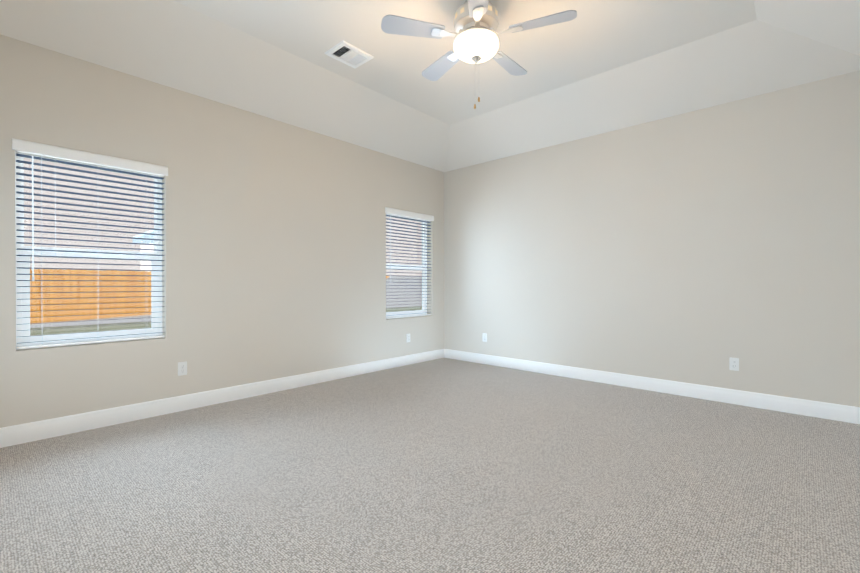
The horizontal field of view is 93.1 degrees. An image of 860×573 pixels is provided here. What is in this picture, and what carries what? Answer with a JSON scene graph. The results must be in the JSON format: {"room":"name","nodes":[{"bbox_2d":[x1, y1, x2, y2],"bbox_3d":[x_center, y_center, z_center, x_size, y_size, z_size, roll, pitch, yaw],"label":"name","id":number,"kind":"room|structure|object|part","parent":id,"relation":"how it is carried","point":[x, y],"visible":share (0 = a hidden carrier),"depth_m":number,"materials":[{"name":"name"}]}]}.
{"room":"empty bedroom","nodes":[
{"label":"empty bedroom","id":0,"kind":"room"},
{"bbox_2d":[0,34,443,427],"bbox_3d":[-1.549,-0.540,4.248,0.180,3.400,5.360,0,0,43],"label":"wall","id":1,"kind":"structure","parent":0,"point":[274,246],"depth_m":3.72,"materials":[{"name":"beige paint"}]},
{"bbox_2d":[12,138,167,175],"bbox_3d":[-2.498,-0.961,3.067,0.019,0.076,0.908,0,0,43],"label":"window valance","id":2,"kind":"object","parent":1,"relation":"attached to","point":[47,150],"visible":1,"depth_m":3.00,"materials":[{"name":"white wood"}]},
{"bbox_2d":[15,150,164,348],"bbox_3d":[-2.576,-0.264,3.143,0.166,1.400,0.880,0,0,43],"label":"window blind","id":3,"kind":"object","parent":1,"relation":"in","point":[82,199],"depth_m":3.07,"materials":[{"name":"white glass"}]},
{"bbox_2d":[32,156,34,280],"bbox_3d":[-2.751,-0.469,2.819,0.012,0.865,0.012,0,0,25],"label":"blind wand","id":4,"kind":"object","parent":3,"relation":"hanging from","point":[33,278],"depth_m":2.82,"materials":[{"name":"grey plastic"}]},
{"bbox_2d":[41,155,42,344],"bbox_3d":[-2.725,-0.255,2.858,0.002,1.334,0.002,0,0,43],"label":"blind cord","id":5,"kind":"object","parent":3,"relation":"hanging from","point":[41,155],"depth_m":2.86,"materials":[{"name":"white fabric"}]},
{"bbox_2d":[55,200,55,256],"bbox_3d":[-2.673,-0.562,2.903,0.002,0.700,0.002,0,0,43],"label":"blind cord","id":6,"kind":"object","parent":3,"relation":"hanging from","point":[55,200],"depth_m":2.90,"materials":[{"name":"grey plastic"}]},
{"bbox_3d":[-2.606,-0.264,3.170,0.085,1.400,0.880,0,0,43],"label":"vinyl window frame","id":7,"kind":"part","parent":3,"relation":"part of","materials":[{"name":"white plastic"}]},
{"bbox_3d":[-2.534,-0.267,3.103,0.050,1.388,0.872,0,0,43],"label":"window blind rails","id":8,"kind":"part","parent":3,"relation":"part of","materials":[{"name":"white plastic"}]},
{"bbox_2d":[97,259,98,339],"bbox_3d":[-2.515,-0.256,3.086,0.002,1.334,0.002,0,0,43],"label":"blind cord","id":9,"kind":"object","parent":3,"relation":"hanging from","point":[98,259],"depth_m":3.09,"materials":[{"name":"grey plastic"}]},
{"bbox_2d":[145,173,146,335],"bbox_3d":[-2.305,-0.257,3.314,0.002,1.334,0.002,0,0,43],"label":"blind cord","id":10,"kind":"object","parent":3,"relation":"hanging from","point":[146,173],"depth_m":3.35,"materials":[{"name":"white fabric"}]},
{"bbox_2d":[178,361,186,375],"bbox_3d":[-2.123,0.705,3.492,0.007,0.115,0.070,0,0,43],"label":"electrical outlet","id":11,"kind":"object","parent":1,"relation":"attached to","point":[182,368],"visible":1,"depth_m":3.49,"materials":[{"name":"white plastic"}]},
{"bbox_2d":[0,349,443,447],"bbox_3d":[-1.477,0.996,4.190,0.016,0.130,5.000,0,0,43],"label":"baseboard","id":12,"kind":"structure","parent":1,"relation":"attached to","point":[35,431],"depth_m":3.48,"materials":[{"name":"white wood"}]},
{"bbox_2d":[406,334,409,341],"bbox_3d":[-0.290,0.694,5.484,0.007,0.115,0.070,0,0,43],"label":"electrical outlet","id":13,"kind":"object","parent":1,"relation":"attached to","point":[407,337],"visible":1,"depth_m":5.47,"materials":[{"name":"white plastic"}]},
{"bbox_2d":[386,213,430,318],"bbox_3d":[-0.335,-0.277,5.578,0.166,1.400,0.880,0,0,43],"label":"window","id":14,"kind":"structure","parent":1,"relation":"in","point":[401,234],"depth_m":5.60,"materials":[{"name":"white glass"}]},
{"bbox_2d":[390,216,390,282],"bbox_3d":[-0.509,-0.482,5.255,0.012,0.865,0.012,0,0,25],"label":"blind cord","id":15,"kind":"object","parent":14,"relation":"hanging from","point":[390,216],"depth_m":5.25,"materials":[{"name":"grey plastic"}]},
{"bbox_3d":[-0.365,-0.277,5.606,0.085,1.400,0.880,0,0,43],"label":"vinyl window frame","id":16,"kind":"part","parent":14,"relation":"part of","materials":[{"name":"white plastic"}]},
{"bbox_3d":[-0.292,-0.281,5.539,0.050,1.388,0.872,0,0,43],"label":"window blind rails","id":17,"kind":"part","parent":14,"relation":"part of","materials":[{"name":"white plastic"}]},
{"bbox_2d":[425,220,425,314],"bbox_3d":[-0.063,-0.271,5.749,0.002,1.334,0.002,0,0,43],"label":"blind cord","id":18,"kind":"object","parent":14,"relation":"hanging from","point":[425,260],"depth_m":5.75,"materials":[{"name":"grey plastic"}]},
{"bbox_2d":[385,207,433,220],"bbox_3d":[-0.256,-0.975,5.502,0.019,0.076,0.908,0,0,43],"label":"window valance","id":19,"kind":"object","parent":1,"relation":"attached to","point":[408,214],"visible":0.91,"depth_m":5.45,"materials":[{"name":"white wood"}]},
{"bbox_2d":[0,358,859,572],"bbox_3d":[0.122,1.119,2.719,4.360,0.100,5.000,0,0,43],"label":"floor","id":20,"kind":"structure","parent":0,"point":[444,465],"depth_m":2.19,"materials":[{"name":"carpet"}]},
{"bbox_2d":[0,0,859,171],"bbox_3d":[0.122,-1.951,2.703,4.360,0.560,5.000,0,0,43],"label":"ceiling","id":21,"kind":"structure","parent":0,"point":[594,67],"depth_m":3.38,"materials":[{"name":"paint"}]},
{"bbox_2d":[325,40,373,68],"bbox_3d":[-0.690,-1.980,3.490,0.268,0.012,0.325,0,0,43],"label":"ceiling vent","id":22,"kind":"object","parent":21,"relation":"in","point":[346,53],"visible":1,"depth_m":3.48,"materials":[{"name":"white metal"}]},
{"bbox_2d":[381,0,576,80],"bbox_3d":[0.343,-1.785,2.862,1.300,0.395,1.254,0,0,43],"label":"ceiling fan","id":23,"kind":"object","parent":21,"relation":"attached to","point":[463,20],"depth_m":2.74,"materials":[{"name":"silver metal"}]},
{"bbox_3d":[-0.114,-1.731,2.728,0.426,0.035,0.148,0,0,-14],"label":"fan blade","id":24,"kind":"part","parent":23,"relation":"part of","materials":[{"name":"white wood"}]},
{"bbox_3d":[0.088,-1.734,3.214,0.148,0.035,0.426,0,0,-32],"label":"fan blade","id":25,"kind":"part","parent":23,"relation":"part of","materials":[{"name":"white wood"}]},
{"bbox_3d":[0.128,-1.739,2.785,0.238,0.046,0.068,0,0,-14],"label":"fan blade bracket","id":26,"kind":"part","parent":23,"relation":"part of","materials":[{"name":"silver metal"}]},
{"bbox_3d":[0.217,-1.740,3.001,0.068,0.046,0.238,0,0,-32],"label":"fan blade bracket","id":27,"kind":"part","parent":23,"relation":"part of","materials":[{"name":"silver metal"}]},
{"bbox_3d":[0.322,-1.706,2.833,0.316,0.027,0.316,0,0,43],"label":"fan light fitter","id":28,"kind":"part","parent":23,"relation":"part of","materials":[{"name":"white glass"}]},
{"bbox_2d":[471,55,480,63],"bbox_3d":[0.322,-1.573,2.833,0.072,0.038,0.072,0,0,43],"label":"finial","id":29,"kind":"object","parent":23,"relation":"attached to","point":[475,58],"visible":0.79,"depth_m":2.82,"materials":[{"name":"silver metal"}]},
{"bbox_3d":[0.322,-1.640,2.833,0.316,0.106,0.316,0,0,43],"label":"fan light bowl","id":30,"kind":"part","parent":23,"relation":"part of","materials":[{"name":"white glass"}]},
{"bbox_3d":[0.307,-1.738,2.634,0.068,0.046,0.238,0,0,4],"label":"fan blade bracket","id":31,"kind":"part","parent":23,"relation":"part of","materials":[{"name":"silver metal"}]},
{"bbox_3d":[0.287,-1.729,2.386,0.148,0.035,0.426,0,0,4],"label":"fan blade","id":32,"kind":"part","parent":23,"relation":"part of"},
{"bbox_3d":[0.450,-1.740,2.984,0.068,0.046,0.238,0,0,40],"label":"fan blade bracket","id":33,"kind":"part","parent":23,"relation":"part of","materials":[{"name":"silver metal"}]},
{"bbox_3d":[0.506,-1.739,2.757,0.238,0.046,0.068,0,0,22],"label":"fan blade bracket","id":34,"kind":"part","parent":23,"relation":"part of","materials":[{"name":"silver metal"}]},
{"bbox_3d":[0.612,-1.734,3.173,0.148,0.035,0.426,0,0,40],"label":"fan blade","id":35,"kind":"part","parent":23,"relation":"part of","materials":[{"name":"white wood"}]},
{"bbox_3d":[0.735,-1.731,2.662,0.426,0.035,0.148,0,0,22],"label":"fan blade","id":36,"kind":"part","parent":23,"relation":"part of","materials":[{"name":"white wood"}]},
{"bbox_2d":[444,70,859,406],"bbox_3d":[1.876,-0.542,4.616,4.360,3.400,0.180,0,0,43],"label":"wall","id":37,"kind":"structure","parent":0,"point":[701,246],"depth_m":3.95,"materials":[{"name":"beige paint"}]},
{"bbox_2d":[482,333,486,341],"bbox_3d":[0.744,0.693,5.537,0.070,0.115,0.007,0,0,43],"label":"electrical outlet","id":38,"kind":"object","parent":37,"relation":"attached to","point":[484,337],"visible":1,"depth_m":5.54,"materials":[{"name":"white plastic"}]},
{"bbox_2d":[444,349,859,423],"bbox_3d":[1.806,0.994,4.556,4.290,0.130,0.016,0,0,43],"label":"baseboard","id":39,"kind":"structure","parent":37,"relation":"attached to","point":[831,411],"depth_m":3.95,"materials":[{"name":"white wood"}]},
{"bbox_2d":[729,357,738,370],"bbox_3d":[2.755,0.703,3.687,0.070,0.115,0.007,0,0,43],"label":"electrical outlet","id":40,"kind":"object","parent":37,"relation":"attached to","point":[734,364],"visible":1,"depth_m":3.68,"materials":[{"name":"white plastic"}]},
{"label":"outside","id":41,"kind":"structure","parent":0,"visible":0},
{"bbox_2d":[30,306,421,335],"bbox_3d":[-9.500,1.345,25.167,39.800,0.200,75.000,0,0,43],"label":"ground","id":42,"kind":"structure","parent":41,"point":[89,329],"depth_m":13.03,"materials":[{"name":"green plant"}]},
{"bbox_2d":[133,230,153,271],"bbox_3d":[-10.611,-2.024,19.512,0.200,6.600,6.000,0,0,43],"label":"gable","id":43,"kind":"object","parent":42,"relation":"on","point":[146,246],"depth_m":17.70,"materials":[{"name":"white"}]},
{"bbox_2d":[23,157,421,276],"bbox_3d":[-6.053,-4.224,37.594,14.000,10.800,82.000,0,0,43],"label":"neighboring house","id":44,"kind":"structure","parent":42,"relation":"on","point":[86,243],"depth_m":22.48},
{"bbox_2d":[30,269,421,327],"bbox_3d":[-4.022,0.321,22.146,0.056,1.882,50.018,0,0,43],"label":"fence","id":45,"kind":"object","parent":42,"relation":"on","point":[113,302],"depth_m":14.09,"materials":[{"name":"brown wood"}]},
{"bbox_2d":[31,270,117,313],"bbox_3d":[-4.042,0.351,22.177,0.005,1.820,50.000,0,0,43],"label":"fence gap","id":46,"kind":"object","parent":45,"relation":"attached to","point":[62,290],"depth_m":13.41,"materials":[{"name":"black"}]}
]}

